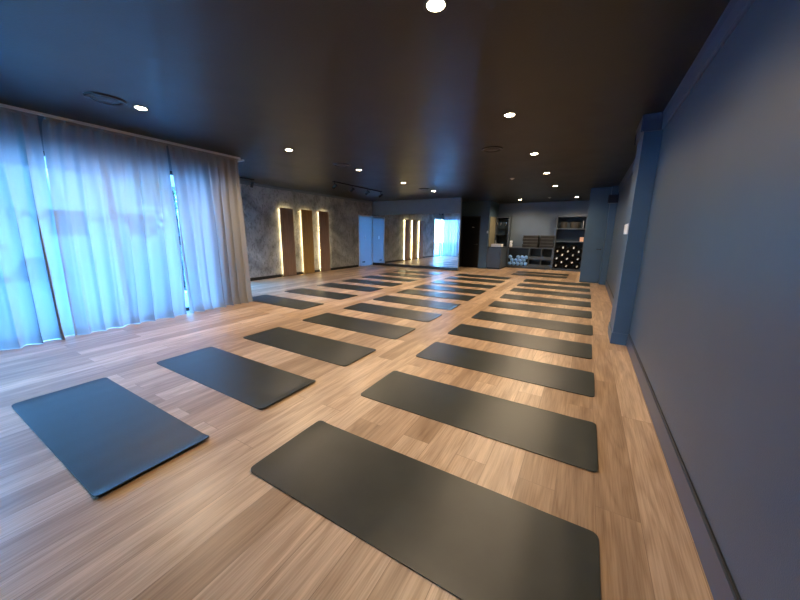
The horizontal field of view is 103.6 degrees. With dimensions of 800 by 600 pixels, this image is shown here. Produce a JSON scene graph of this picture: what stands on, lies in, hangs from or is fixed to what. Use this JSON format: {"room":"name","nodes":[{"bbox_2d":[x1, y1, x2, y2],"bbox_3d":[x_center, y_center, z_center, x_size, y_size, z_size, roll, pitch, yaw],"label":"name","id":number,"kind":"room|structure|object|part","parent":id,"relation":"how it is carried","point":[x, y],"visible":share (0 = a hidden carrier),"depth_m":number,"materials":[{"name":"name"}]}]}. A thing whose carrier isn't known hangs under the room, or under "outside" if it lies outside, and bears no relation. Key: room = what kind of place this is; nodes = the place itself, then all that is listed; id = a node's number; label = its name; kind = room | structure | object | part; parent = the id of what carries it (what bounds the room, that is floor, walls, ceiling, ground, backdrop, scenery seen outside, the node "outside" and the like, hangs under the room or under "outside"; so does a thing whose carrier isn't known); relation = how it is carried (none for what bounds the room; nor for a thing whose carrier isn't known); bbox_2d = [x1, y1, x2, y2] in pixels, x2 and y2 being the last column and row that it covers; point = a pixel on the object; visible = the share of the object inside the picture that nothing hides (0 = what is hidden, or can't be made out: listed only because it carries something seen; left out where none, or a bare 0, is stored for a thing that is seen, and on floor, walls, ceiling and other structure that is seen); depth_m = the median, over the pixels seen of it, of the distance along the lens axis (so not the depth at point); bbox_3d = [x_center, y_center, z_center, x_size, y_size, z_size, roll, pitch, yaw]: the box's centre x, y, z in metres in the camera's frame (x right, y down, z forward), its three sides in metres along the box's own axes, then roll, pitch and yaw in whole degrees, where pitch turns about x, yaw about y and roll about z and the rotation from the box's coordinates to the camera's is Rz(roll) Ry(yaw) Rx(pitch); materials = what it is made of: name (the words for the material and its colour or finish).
{"room":"exercise studio","nodes":[
{"label":"exercise studio","id":0,"kind":"room"},
{"bbox_2d":[37,116,174,186],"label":"wall","id":1,"kind":"structure","parent":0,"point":[40,119],"depth_m":5.10,"materials":[{"name":"grey paint"}]},
{"bbox_2d":[43,151,189,310],"bbox_3d":[-4.965,-0.591,3.570,0.060,2.380,5.620,7,14,30],"label":"window","id":2,"kind":"structure","parent":1,"relation":"attached to","point":[171,173],"depth_m":5.24,"materials":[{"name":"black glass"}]},
{"bbox_2d":[172,187,186,290],"bbox_3d":[-4.321,-1.286,6.923,2.230,2.380,0.060,7,14,30],"label":"window","id":3,"kind":"structure","parent":1,"relation":"attached to","point":[173,188],"depth_m":7.58,"materials":[{"name":"clear glass"}]},
{"bbox_2d":[173,190,185,286],"bbox_3d":[-4.965,-1.552,8.058,0.120,2.420,1.240,7,14,30],"label":"window","id":4,"kind":"structure","parent":3,"relation":"in","point":[173,190],"depth_m":7.49,"materials":[{"name":"clear glass"}]},
{"bbox_2d":[240,184,371,277],"bbox_3d":[-3.322,-2.312,10.901,0.200,2.780,8.170,7,14,30],"label":"wall","id":5,"kind":"structure","parent":0,"point":[261,205],"depth_m":10.34,"materials":[{"name":"concrete"}]},
{"bbox_2d":[279,208,296,275],"bbox_3d":[-3.629,-1.859,10.183,0.079,2.140,0.510,7,14,30],"label":"wall panel","id":6,"kind":"object","parent":5,"relation":"attached to","point":[286,214],"visible":1,"depth_m":10.15,"materials":[{"name":"brown wood"}]},
{"bbox_2d":[250,265,357,280],"bbox_3d":[-3.223,-0.991,11.157,0.018,0.090,5.650,7,14,30],"label":"baseboard","id":7,"kind":"structure","parent":5,"relation":"attached to","point":[351,266],"depth_m":10.25,"materials":[{"name":"black wood"}]},
{"bbox_2d":[240,180,372,203],"bbox_3d":[-3.212,-3.615,10.541,0.050,0.080,7.920,7,14,30],"label":"trim","id":8,"kind":"structure","parent":5,"relation":"attached to","point":[241,182],"depth_m":10.39,"materials":[{"name":"grey paint"}]},
{"bbox_2d":[301,210,314,273],"bbox_3d":[-3.202,-2.004,10.897,0.079,2.140,0.480,7,14,30],"label":"wall panel","id":9,"kind":"object","parent":5,"relation":"attached to","point":[306,215],"visible":1,"depth_m":10.86,"materials":[{"name":"brown wood"}]},
{"bbox_2d":[318,211,330,270],"bbox_3d":[-2.790,-2.143,11.587,0.079,2.140,0.490,7,14,30],"label":"wall panel","id":10,"kind":"object","parent":5,"relation":"attached to","point":[324,239],"visible":1,"depth_m":11.55,"materials":[{"name":"brown wood"}]},
{"bbox_2d":[358,215,372,266],"bbox_3d":[-1.519,-2.592,13.821,0.070,2.170,0.997,7,14,30],"label":"door","id":11,"kind":"structure","parent":5,"relation":"in","point":[364,221],"depth_m":13.79,"materials":[{"name":"blue"}]},
{"bbox_2d":[0,265,713,599],"bbox_3d":[-0.212,-0.106,7.614,9.105,0.120,17.100,7,14,30],"label":"floor","id":12,"kind":"structure","parent":0,"point":[198,524],"depth_m":1.94,"materials":[{"name":"brown wood"}]},
{"bbox_2d":[12,378,208,496],"bbox_3d":[-2.226,0.896,2.359,1.800,0.028,0.600,7,14,29],"label":"yoga mat","id":13,"kind":"object","parent":12,"relation":"on","point":[106,435],"visible":1,"depth_m":2.23,"materials":[{"name":"grey rubber"}]},
{"bbox_2d":[157,347,315,408],"bbox_3d":[-1.723,0.726,3.216,1.800,0.020,0.600,8,14,30],"label":"yoga mat","id":14,"kind":"object","parent":12,"relation":"on","point":[258,385],"visible":1,"depth_m":3.12,"materials":[{"name":"grey rubber"}]},
{"bbox_2d":[252,294,323,309],"bbox_3d":[-2.446,0.026,6.537,1.800,0.012,0.600,7,14,30],"label":"yoga mat","id":15,"kind":"object","parent":12,"relation":"on","point":[268,299],"visible":0.92,"depth_m":6.45,"materials":[{"name":"grey rubber"}]},
{"bbox_2d":[243,327,375,365],"bbox_3d":[-1.207,0.559,4.063,1.800,0.012,0.600,8,14,30],"label":"yoga mat","id":16,"kind":"object","parent":12,"relation":"on","point":[332,351],"visible":1,"depth_m":3.98,"materials":[{"name":"grey rubber"}]},
{"bbox_2d":[284,288,356,299],"bbox_3d":[-1.891,-0.159,7.448,1.800,0.013,0.600,7,14,30],"label":"yoga mat","id":17,"kind":"object","parent":12,"relation":"on","point":[319,293],"visible":1,"depth_m":7.41,"materials":[{"name":"grey rubber"}]},
{"bbox_2d":[317,283,382,291],"bbox_3d":[-1.348,-0.352,8.397,1.800,0.013,0.600,7,14,29],"label":"yoga mat","id":18,"kind":"object","parent":12,"relation":"on","point":[334,285],"visible":1,"depth_m":8.32,"materials":[{"name":"grey rubber"}]},
{"bbox_2d":[303,313,415,338],"bbox_3d":[-0.679,0.380,4.944,1.800,0.011,0.600,8,14,30],"label":"yoga mat","id":19,"kind":"object","parent":12,"relation":"on","point":[375,328],"visible":1,"depth_m":4.87,"materials":[{"name":"grey rubber"}]},
{"bbox_2d":[343,279,400,286],"bbox_3d":[-0.833,-0.516,9.215,1.800,0.012,0.600,7,14,29],"label":"yoga mat","id":20,"kind":"object","parent":12,"relation":"on","point":[349,280],"visible":1,"depth_m":9.18,"materials":[{"name":"grey rubber"}]},
{"bbox_2d":[362,275,417,281],"bbox_3d":[-0.335,-0.691,10.076,1.800,0.011,0.600,7,14,29],"label":"yoga mat","id":21,"kind":"object","parent":12,"relation":"on","point":[370,276],"visible":1,"depth_m":10.04,"materials":[{"name":"grey rubber"}]},
{"bbox_2d":[344,303,441,321],"bbox_3d":[-0.162,0.207,5.798,1.800,0.012,0.600,8,14,30],"label":"yoga mat","id":22,"kind":"object","parent":12,"relation":"on","point":[363,307],"visible":1,"depth_m":5.73,"materials":[{"name":"grey rubber"}]},
{"bbox_2d":[381,272,430,277],"bbox_3d":[0.172,-0.862,10.921,1.800,0.011,0.600,8,14,30],"label":"yoga mat","id":23,"kind":"object","parent":12,"relation":"on","point":[387,273],"visible":0.99,"depth_m":10.85,"materials":[{"name":"grey rubber"}]},
{"bbox_2d":[373,295,460,309],"bbox_3d":[0.328,0.036,6.625,1.800,0.019,0.600,7,14,29],"label":"yoga mat","id":24,"kind":"object","parent":12,"relation":"on","point":[387,298],"visible":1,"depth_m":6.57,"materials":[{"name":"grey rubber"}]},
{"bbox_2d":[393,270,442,274],"bbox_3d":[0.659,-1.030,11.755,1.800,0.010,0.600,7,14,29],"label":"yoga mat","id":25,"kind":"object","parent":12,"relation":"on","point":[404,271],"visible":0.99,"depth_m":11.71,"materials":[{"name":"grey rubber"}]},
{"bbox_2d":[251,421,600,599],"bbox_3d":[0.021,1.066,1.696,1.800,0.017,0.600,7,14,29],"label":"yoga mat","id":26,"kind":"object","parent":12,"relation":"on","point":[473,541],"visible":1,"depth_m":1.56,"materials":[{"name":"grey rubber"}]},
{"bbox_2d":[397,289,475,300],"bbox_3d":[0.834,-0.135,7.483,1.800,0.013,0.600,7,14,29],"label":"yoga mat","id":27,"kind":"object","parent":12,"relation":"on","point":[407,291],"visible":1,"depth_m":7.44,"materials":[{"name":"grey rubber"}]},
{"bbox_2d":[414,284,484,293],"bbox_3d":[1.290,-0.287,8.241,1.800,0.010,0.600,7,14,29],"label":"yoga mat","id":28,"kind":"object","parent":12,"relation":"on","point":[442,288],"visible":1,"depth_m":8.18,"materials":[{"name":"grey rubber"}]},
{"bbox_2d":[430,280,495,288],"bbox_3d":[1.794,-0.457,9.079,1.800,0.011,0.600,8,14,30],"label":"yoga mat","id":29,"kind":"object","parent":12,"relation":"on","point":[437,281],"visible":1,"depth_m":9.02,"materials":[{"name":"grey rubber"}]},
{"bbox_2d":[445,276,503,282],"bbox_3d":[2.364,-0.648,10.021,1.800,0.012,0.600,7,14,29],"label":"yoga mat","id":30,"kind":"object","parent":12,"relation":"on","point":[451,277],"visible":1,"depth_m":10.01,"materials":[{"name":"grey rubber"}]},
{"bbox_2d":[361,371,597,471],"bbox_3d":[0.567,0.888,2.591,1.800,0.011,0.600,8,14,30],"label":"yoga mat","id":31,"kind":"object","parent":12,"relation":"on","point":[569,440],"visible":1,"depth_m":2.46,"materials":[{"name":"grey rubber"}]},
{"bbox_2d":[456,274,510,278],"bbox_3d":[2.845,-0.816,10.846,1.800,0.012,0.600,7,14,29],"label":"yoga mat","id":32,"kind":"object","parent":12,"relation":"on","point":[468,275],"visible":0.99,"depth_m":10.80,"materials":[{"name":"grey rubber"}]},
{"bbox_2d":[486,246,508,268],"bbox_3d":[4.283,-1.877,13.782,0.578,0.920,1.512,7,14,30],"label":"base cabinet","id":33,"kind":"object","parent":12,"relation":"on","point":[496,256],"visible":0.87,"depth_m":13.20,"materials":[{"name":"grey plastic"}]},
{"bbox_3d":[3.909,-1.768,13.164,0.540,0.790,0.018,7,14,30],"label":"door","id":34,"kind":"part","parent":33,"relation":"part of","materials":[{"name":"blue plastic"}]},
{"bbox_2d":[491,244,502,246],"bbox_3d":[4.083,-2.297,13.236,0.400,0.119,0.400,7,14,30],"label":"basin","id":35,"kind":"object","parent":33,"relation":"in","point":[492,245],"visible":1,"depth_m":13.07,"materials":[{"name":"white ceramic"}]},
{"bbox_2d":[495,217,511,245],"bbox_3d":[4.575,-3.037,13.988,0.580,1.269,0.466,7,14,30],"label":"shelf","id":36,"kind":"object","parent":33,"relation":"on","point":[503,224],"visible":0.99,"depth_m":14.11,"materials":[{"name":"black wood"}]},
{"bbox_3d":[4.679,-3.061,14.185,0.510,1.239,0.020,7,14,30],"label":"panel","id":37,"kind":"part","parent":36,"relation":"part of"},
{"bbox_2d":[416,342,594,396],"bbox_3d":[1.099,0.708,3.483,1.800,0.010,0.600,8,14,30],"label":"yoga mat","id":38,"kind":"object","parent":12,"relation":"on","point":[576,381],"visible":1,"depth_m":3.38,"materials":[{"name":"grey rubber"}]},
{"bbox_2d":[448,324,591,358],"bbox_3d":[1.602,0.533,4.344,1.800,0.011,0.600,8,14,30],"label":"yoga mat","id":39,"kind":"object","parent":12,"relation":"on","point":[570,348],"visible":1,"depth_m":4.26,"materials":[{"name":"grey rubber"}]},
{"bbox_2d":[506,247,552,269],"bbox_3d":[5.612,-1.825,13.653,1.815,0.900,0.400,7,14,30],"label":"shelf","id":40,"kind":"object","parent":12,"relation":"on","point":[538,258],"visible":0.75,"depth_m":13.58,"materials":[{"name":"grey wood"}]},
{"bbox_2d":[522,244,538,247],"bbox_3d":[5.604,-2.329,13.546,0.629,0.127,0.358,7,14,29],"label":"folded blanket","id":41,"kind":"object","parent":40,"relation":"on","point":[523,245],"visible":0.98,"depth_m":13.42,"materials":[{"name":"grey fabric"}]},
{"bbox_2d":[523,241,538,244],"bbox_3d":[5.617,-2.455,13.513,0.606,0.127,0.358,7,14,29],"label":"folded blanket","id":42,"kind":"object","parent":41,"relation":"on","point":[524,242],"visible":0.98,"depth_m":13.37,"materials":[{"name":"grey fabric"}]},
{"bbox_2d":[523,238,538,240],"bbox_3d":[5.610,-2.584,13.491,0.631,0.127,0.358,8,14,30],"label":"folded blanket","id":43,"kind":"object","parent":42,"relation":"on","point":[524,239],"visible":0.98,"depth_m":13.33,"materials":[{"name":"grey fabric"}]},
{"bbox_2d":[523,235,539,237],"bbox_3d":[5.617,-2.706,13.462,0.608,0.117,0.358,8,14,30],"label":"folded blanket","id":44,"kind":"object","parent":43,"relation":"on","point":[524,236],"visible":0.98,"depth_m":13.32,"materials":[{"name":"grey fabric"}]},
{"bbox_3d":[5.897,-1.444,13.341,0.870,0.090,0.020,7,14,30],"label":"rail","id":45,"kind":"part","parent":40,"relation":"part of","materials":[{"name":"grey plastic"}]},
{"bbox_3d":[5.990,-1.783,13.426,0.870,0.120,0.375,7,14,30],"label":"shelf","id":46,"kind":"part","parent":40,"relation":"part of","materials":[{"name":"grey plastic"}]},
{"bbox_3d":[5.711,-1.886,13.806,1.750,0.760,0.020,7,14,30],"label":"panel","id":47,"kind":"part","parent":40,"relation":"part of","materials":[{"name":"grey wood"}]},
{"bbox_2d":[539,245,553,247],"bbox_3d":[6.159,-2.256,13.229,0.547,0.127,0.358,8,14,30],"label":"folded blanket","id":48,"kind":"object","parent":40,"relation":"on","point":[540,246],"visible":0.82,"depth_m":13.09,"materials":[{"name":"grey fabric"}]},
{"bbox_2d":[540,241,553,244],"bbox_3d":[6.165,-2.383,13.200,0.534,0.127,0.358,8,14,30],"label":"folded blanket","id":49,"kind":"object","parent":48,"relation":"on","point":[541,242],"visible":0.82,"depth_m":13.07,"materials":[{"name":"grey fabric"}]},
{"bbox_2d":[540,238,553,241],"bbox_3d":[6.162,-2.511,13.175,0.557,0.127,0.358,8,14,30],"label":"folded blanket","id":50,"kind":"object","parent":49,"relation":"on","point":[541,239],"visible":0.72,"depth_m":13.06,"materials":[{"name":"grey fabric"}]},
{"bbox_2d":[540,235,554,237],"bbox_3d":[6.171,-2.633,13.145,0.538,0.117,0.358,7,14,29],"label":"folded blanket","id":51,"kind":"object","parent":50,"relation":"on","point":[541,236],"visible":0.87,"depth_m":13.08,"materials":[{"name":"grey fabric"}]},
{"bbox_2d":[471,311,592,334],"bbox_3d":[2.142,0.356,5.213,1.800,0.012,0.600,8,14,30],"label":"yoga mat","id":52,"kind":"object","parent":12,"relation":"on","point":[576,328],"visible":1,"depth_m":5.14,"materials":[{"name":"grey rubber"}]},
{"bbox_2d":[511,273,566,278],"bbox_3d":[4.945,-0.872,11.235,1.800,0.010,0.600,8,14,30],"label":"yoga mat","id":53,"kind":"object","parent":12,"relation":"on","point":[536,275],"visible":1,"depth_m":11.22,"materials":[{"name":"grey rubber"}]},
{"bbox_2d":[488,301,591,317],"bbox_3d":[2.694,0.168,6.145,1.800,0.012,0.600,7,14,29],"label":"yoga mat","id":54,"kind":"object","parent":12,"relation":"on","point":[517,306],"visible":1,"depth_m":6.08,"materials":[{"name":"grey rubber"}]},
{"bbox_2d":[517,271,568,275],"bbox_3d":[5.380,-1.017,11.951,1.800,0.010,0.600,7,14,29],"label":"yoga mat","id":55,"kind":"object","parent":12,"relation":"on","point":[517,271],"visible":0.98,"depth_m":11.88,"materials":[{"name":"grey rubber"}]},
{"bbox_2d":[500,294,590,306],"bbox_3d":[3.192,-0.003,6.989,1.800,0.012,0.600,7,14,29],"label":"yoga mat","id":56,"kind":"object","parent":12,"relation":"on","point":[506,296],"visible":1,"depth_m":6.93,"materials":[{"name":"grey rubber"}]},
{"bbox_2d":[510,288,590,298],"bbox_3d":[3.733,-0.181,7.872,1.800,0.010,0.600,8,14,30],"label":"yoga mat","id":57,"kind":"object","parent":12,"relation":"on","point":[588,296],"visible":1,"depth_m":7.79,"materials":[{"name":"grey rubber"}]},
{"bbox_2d":[517,283,589,291],"bbox_3d":[4.225,-0.356,8.731,1.800,0.012,0.600,8,14,30],"label":"yoga mat","id":58,"kind":"object","parent":12,"relation":"on","point":[519,284],"visible":1,"depth_m":8.68,"materials":[{"name":"grey rubber"}]},
{"bbox_2d":[524,279,589,285],"bbox_3d":[4.758,-0.537,9.618,1.800,0.014,0.600,7,14,29],"label":"yoga mat","id":59,"kind":"object","parent":12,"relation":"on","point":[525,280],"visible":1,"depth_m":9.59,"materials":[{"name":"grey rubber"}]},
{"bbox_2d":[551,215,587,271],"bbox_3d":[6.870,-2.296,12.803,1.075,2.200,0.405,7,14,30],"label":"shelf","id":60,"kind":"object","parent":12,"relation":"on","point":[569,236],"visible":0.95,"depth_m":12.85,"materials":[{"name":"grey wood"}]},
{"bbox_2d":[553,262,559,267],"bbox_3d":[6.531,-1.457,13.165,0.240,0.240,0.367,8,14,29],"label":"bolster","id":61,"kind":"object","parent":60,"relation":"in","point":[556,264],"visible":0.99,"depth_m":13.02,"materials":[{"name":"black fabric"}]},
{"bbox_2d":[554,248,560,253],"bbox_3d":[6.537,-2.032,13.044,0.240,0.240,0.367,7,14,30],"label":"bolster","id":62,"kind":"object","parent":60,"relation":"in","point":[557,250],"visible":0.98,"depth_m":12.90,"materials":[{"name":"black fabric"}]},
{"bbox_2d":[554,255,560,260],"bbox_3d":[6.534,-1.745,13.104,0.240,0.240,0.367,7,14,30],"label":"bolster","id":63,"kind":"object","parent":60,"relation":"in","point":[556,258],"visible":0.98,"depth_m":12.96,"materials":[{"name":"black fabric"}]},
{"bbox_2d":[558,259,564,264],"bbox_3d":[6.697,-1.579,13.041,0.240,0.240,0.367,7,14,30],"label":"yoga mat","id":64,"kind":"object","parent":60,"relation":"in","point":[561,261],"visible":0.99,"depth_m":12.90,"materials":[{"name":"black fabric"}]},
{"bbox_2d":[559,252,565,257],"bbox_3d":[6.700,-1.867,12.980,0.239,0.239,0.367,7,14,30],"label":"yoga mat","id":65,"kind":"object","parent":60,"relation":"in","point":[562,254],"visible":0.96,"depth_m":12.84,"materials":[{"name":"black fabric"}]},
{"bbox_2d":[560,244,566,250],"bbox_3d":[6.703,-2.155,12.920,0.240,0.240,0.367,7,14,30],"label":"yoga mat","id":66,"kind":"object","parent":60,"relation":"in","point":[563,247],"visible":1,"depth_m":12.78,"materials":[{"name":"black fabric"}]},
{"bbox_2d":[561,222,567,227],"bbox_3d":[6.649,-3.033,12.770,0.247,0.250,0.247,7,14,30],"label":"basket","id":67,"kind":"object","parent":60,"relation":"on","point":[563,224],"visible":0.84,"depth_m":12.68,"materials":[{"name":"brown wicker"}]},
{"bbox_2d":[563,262,569,268],"bbox_3d":[6.859,-1.414,12.977,0.239,0.239,0.367,7,14,30],"label":"bolster","id":68,"kind":"object","parent":60,"relation":"in","point":[566,265],"visible":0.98,"depth_m":12.84,"materials":[{"name":"black fabric"}]},
{"bbox_2d":[564,255,570,261],"bbox_3d":[6.862,-1.702,12.917,0.239,0.239,0.367,7,14,30],"label":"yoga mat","id":69,"kind":"object","parent":60,"relation":"in","point":[567,258],"visible":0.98,"depth_m":12.77,"materials":[{"name":"black fabric"}]},
{"bbox_2d":[565,248,571,253],"bbox_3d":[6.866,-1.989,12.857,0.239,0.239,0.367,7,14,30],"label":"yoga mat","id":70,"kind":"object","parent":60,"relation":"in","point":[568,250],"visible":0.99,"depth_m":12.71,"materials":[{"name":"black fabric"}]},
{"bbox_2d":[569,259,575,265],"bbox_3d":[7.025,-1.536,12.853,0.240,0.240,0.367,7,14,30],"label":"bolster","id":71,"kind":"object","parent":60,"relation":"in","point":[572,262],"visible":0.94,"depth_m":12.71,"materials":[{"name":"black fabric"}]},
{"bbox_2d":[569,252,575,257],"bbox_3d":[7.028,-1.824,12.793,0.239,0.239,0.367,7,14,30],"label":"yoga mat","id":72,"kind":"object","parent":60,"relation":"in","point":[572,254],"visible":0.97,"depth_m":12.65,"materials":[{"name":"black fabric"}]},
{"bbox_2d":[570,245,576,250],"bbox_3d":[7.032,-2.111,12.733,0.240,0.240,0.367,7,14,30],"label":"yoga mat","id":73,"kind":"object","parent":60,"relation":"in","point":[573,247],"visible":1,"depth_m":12.58,"materials":[{"name":"black fabric"}]},
{"bbox_2d":[571,222,579,227],"bbox_3d":[6.994,-2.988,12.573,0.340,0.250,0.340,7,14,30],"label":"basket","id":74,"kind":"object","parent":60,"relation":"on","point":[573,224],"visible":0.88,"depth_m":12.45,"materials":[{"name":"brown wicker"}]},
{"bbox_2d":[573,263,579,268],"bbox_3d":[7.187,-1.371,12.790,0.240,0.240,0.367,7,14,30],"label":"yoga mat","id":75,"kind":"object","parent":60,"relation":"in","point":[576,265],"visible":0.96,"depth_m":12.65,"materials":[{"name":"black fabric"}]},
{"bbox_2d":[574,256,580,261],"bbox_3d":[7.191,-1.659,12.729,0.239,0.239,0.367,7,14,30],"label":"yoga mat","id":76,"kind":"object","parent":60,"relation":"in","point":[577,258],"visible":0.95,"depth_m":12.58,"materials":[{"name":"black fabric"}]},
{"bbox_2d":[575,248,581,254],"bbox_3d":[7.194,-1.946,12.669,0.240,0.240,0.367,7,14,30],"label":"bolster","id":77,"kind":"object","parent":60,"relation":"in","point":[578,251],"visible":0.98,"depth_m":12.53,"materials":[{"name":"black fabric"}]},
{"bbox_2d":[579,187,611,282],"bbox_3d":[6.732,-2.201,10.932,0.513,2.778,3.740,7,14,30],"label":"wall","id":78,"kind":"structure","parent":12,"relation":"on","point":[598,210],"depth_m":9.38,"materials":[{"name":"blue paint"}]},
{"bbox_2d":[0,0,729,203],"bbox_3d":[-0.136,-2.953,6.992,9.405,0.150,17.500,7,14,30],"label":"ceiling","id":79,"kind":"structure","parent":0,"point":[397,92],"depth_m":2.91,"materials":[{"name":"black paint"}]},
{"bbox_2d":[83,92,127,106],"bbox_3d":[-3.155,-2.147,3.379,0.356,0.016,0.356,7,14,30],"label":"ceiling vent","id":80,"kind":"object","parent":79,"relation":"in","point":[101,98],"visible":1,"depth_m":3.36,"materials":[{"name":"black metal"}]},
{"bbox_2d":[0,103,240,159],"bbox_3d":[-4.529,-2.168,3.463,0.049,0.048,5.920,7,14,30],"label":"rail","id":81,"kind":"object","parent":79,"relation":"attached to","point":[1,105],"visible":1,"depth_m":4.30,"materials":[{"name":"grey metal"}]},
{"bbox_2d":[0,107,74,349],"bbox_3d":[-4.644,-0.762,3.520,0.261,2.741,1.222,7,14,30],"label":"curtain","id":82,"kind":"object","parent":81,"relation":"hanging from","point":[34,301],"visible":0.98,"depth_m":3.81,"materials":[{"name":"white fabric"}]},
{"bbox_2d":[42,117,186,334],"bbox_3d":[-4.014,-0.980,4.595,0.179,2.741,1.448,7,14,30],"label":"curtain","id":83,"kind":"object","parent":81,"relation":"hanging from","point":[111,192],"visible":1,"depth_m":4.50,"materials":[{"name":"white fabric"}]},
{"bbox_2d":[168,144,252,312],"bbox_3d":[-3.354,-1.211,5.732,0.189,2.741,1.203,7,14,30],"label":"curtain","id":84,"kind":"object","parent":81,"relation":"hanging from","point":[207,185],"visible":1,"depth_m":5.67,"materials":[{"name":"white fabric"}]},
{"bbox_2d":[132,106,148,110],"bbox_3d":[-2.977,-2.199,3.617,0.156,0.006,0.156,7,14,30],"label":"recessed light","id":85,"kind":"object","parent":79,"relation":"in","point":[141,108],"visible":1,"depth_m":3.61,"materials":[{"name":"white"}]},
{"bbox_2d":[239,177,253,187],"bbox_3d":[-4.032,-3.057,8.171,0.131,0.219,0.550,7,14,30],"label":"track light","id":86,"kind":"object","parent":79,"relation":"attached to","point":[252,183],"visible":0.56,"depth_m":8.31,"materials":[{"name":"black metal"}]},
{"bbox_2d":[332,181,382,197],"bbox_3d":[-1.211,-3.313,9.519,0.156,0.206,2.370,7,14,30],"label":"track light","id":87,"kind":"object","parent":79,"relation":"attached to","point":[335,185],"visible":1,"depth_m":9.27,"materials":[{"name":"black metal"}]},
{"bbox_2d":[423,0,448,13],"bbox_3d":[0.220,-1.810,1.938,0.156,0.006,0.156,7,14,30],"label":"recessed light","id":88,"kind":"object","parent":79,"relation":"in","point":[430,6],"visible":1,"depth_m":1.94,"materials":[{"name":"white metal"}]},
{"bbox_2d":[481,146,503,152],"bbox_3d":[1.510,-2.466,5.161,0.356,0.016,0.356,7,14,30],"label":"ceiling vent","id":89,"kind":"object","parent":79,"relation":"in","point":[490,149],"visible":1,"depth_m":5.14,"materials":[{"name":"black metal"}]},
{"bbox_2d":[503,113,516,117],"bbox_3d":[1.287,-2.166,3.693,0.156,0.006,0.156,7,14,30],"label":"recessed light","id":90,"kind":"object","parent":79,"relation":"in","point":[507,115],"visible":1,"depth_m":3.69,"materials":[{"name":"white"}]},
{"bbox_2d":[372,197,461,270],"bbox_3d":[0.552,-2.753,13.220,4.100,2.780,0.120,7,14,30],"label":"wall","id":91,"kind":"structure","parent":0,"point":[440,205],"depth_m":12.78,"materials":[{"name":"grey paint"}]},
{"bbox_2d":[373,263,457,270],"bbox_3d":[0.510,-1.429,13.432,4.082,0.100,0.018,7,14,30],"label":"baseboard","id":92,"kind":"structure","parent":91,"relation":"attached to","point":[381,264],"depth_m":13.29,"materials":[{"name":"black metal"}]},
{"bbox_2d":[372,213,459,267],"bbox_3d":[0.524,-2.506,13.208,4.080,2.100,0.015,7,14,30],"label":"mirror","id":93,"kind":"object","parent":91,"relation":"attached to","point":[431,240],"visible":1,"depth_m":13.09,"materials":[{"name":"black mirror"}]},
{"bbox_2d":[459,200,498,268],"bbox_3d":[3.184,-2.935,14.235,2.000,2.780,1.500,7,14,30],"label":"wall","id":94,"kind":"structure","parent":0,"point":[485,209],"depth_m":13.24,"materials":[{"name":"grey paint"}]},
{"bbox_2d":[460,216,480,267],"bbox_3d":[3.031,-2.487,13.572,0.810,2.170,0.129,7,14,30],"label":"door","id":95,"kind":"structure","parent":94,"relation":"in","point":[470,233],"depth_m":13.57,"materials":[{"name":"metal"}]},
{"bbox_2d":[488,217,495,246],"bbox_3d":[3.977,-2.938,13.571,0.018,1.225,0.970,7,14,30],"label":"panel","id":96,"kind":"object","parent":94,"relation":"attached to","point":[492,227],"visible":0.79,"depth_m":13.52,"materials":[{"name":"beige wood"}]},
{"bbox_2d":[498,200,589,246],"bbox_3d":[5.428,-2.843,13.917,6.205,2.780,0.200,7,14,30],"label":"wall","id":97,"kind":"structure","parent":0,"point":[533,218],"depth_m":13.44,"materials":[{"name":"grey paint"}]},
{"bbox_2d":[598,186,618,284],"bbox_3d":[6.159,-1.867,9.303,0.175,2.780,0.600,7,14,30],"label":"pier","id":98,"kind":"object","parent":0,"point":[613,206],"visible":0.71,"depth_m":9.07,"materials":[{"name":"paint"}]},
{"bbox_2d":[608,194,618,203],"bbox_3d":[5.933,-2.810,8.767,0.240,0.220,0.212,7,14,30],"label":"wall speaker","id":99,"kind":"object","parent":98,"relation":"attached to","point":[611,198],"visible":1,"depth_m":8.68,"materials":[{"name":"black metal"}]},
{"bbox_2d":[610,130,662,334],"bbox_3d":[3.073,-0.823,4.146,0.180,2.780,0.600,7,14,30],"label":"column","id":100,"kind":"structure","parent":0,"point":[649,145],"depth_m":3.91,"materials":[{"name":"blue paint"}]},
{"bbox_2d":[608,322,627,345],"bbox_3d":[3.053,0.464,4.418,0.192,0.150,0.624,7,14,30],"label":"baseboard","id":101,"kind":"structure","parent":100,"relation":"attached to","point":[614,338],"depth_m":4.17,"materials":[{"name":"blue stone"}]},
{"bbox_2d":[623,224,628,233],"bbox_3d":[2.901,-0.909,4.027,0.017,0.119,0.548,7,14,30],"label":"wall switch","id":102,"kind":"object","parent":100,"relation":"attached to","point":[626,226],"visible":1,"depth_m":4.02,"materials":[{"name":"white plastic"}]},
{"bbox_2d":[607,0,799,599],"bbox_3d":[3.818,-0.998,5.024,0.200,2.780,17.500,7,14,30],"label":"wall","id":103,"kind":"structure","parent":0,"point":[714,332],"depth_m":1.43,"materials":[{"name":"blue paint"}]},
{"bbox_2d":[605,279,741,599],"bbox_3d":[2.725,0.603,3.696,0.014,0.166,13.200,7,14,30],"label":"baseboard","id":104,"kind":"structure","parent":103,"relation":"attached to","point":[721,583],"depth_m":1.59,"materials":[{"name":"grey wood"}]},
{"bbox_2d":[618,0,754,191],"bbox_3d":[2.668,-1.960,3.211,0.216,0.180,13.200,7,14,30],"label":"crown molding","id":105,"kind":"structure","parent":103,"relation":"attached to","point":[735,10],"depth_m":2.42,"materials":[{"name":"paint"}]},
{"label":"outside","id":106,"kind":"structure","parent":0,"visible":0},
{"bbox_2d":[184,290,188,306],"bbox_3d":[-21.198,-0.675,9.579,33.830,0.210,55.000,7,14,30],"label":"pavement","id":107,"kind":"structure","parent":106,"point":[186,296],"depth_m":6.72,"materials":[{"name":"white concrete"}]}
]}

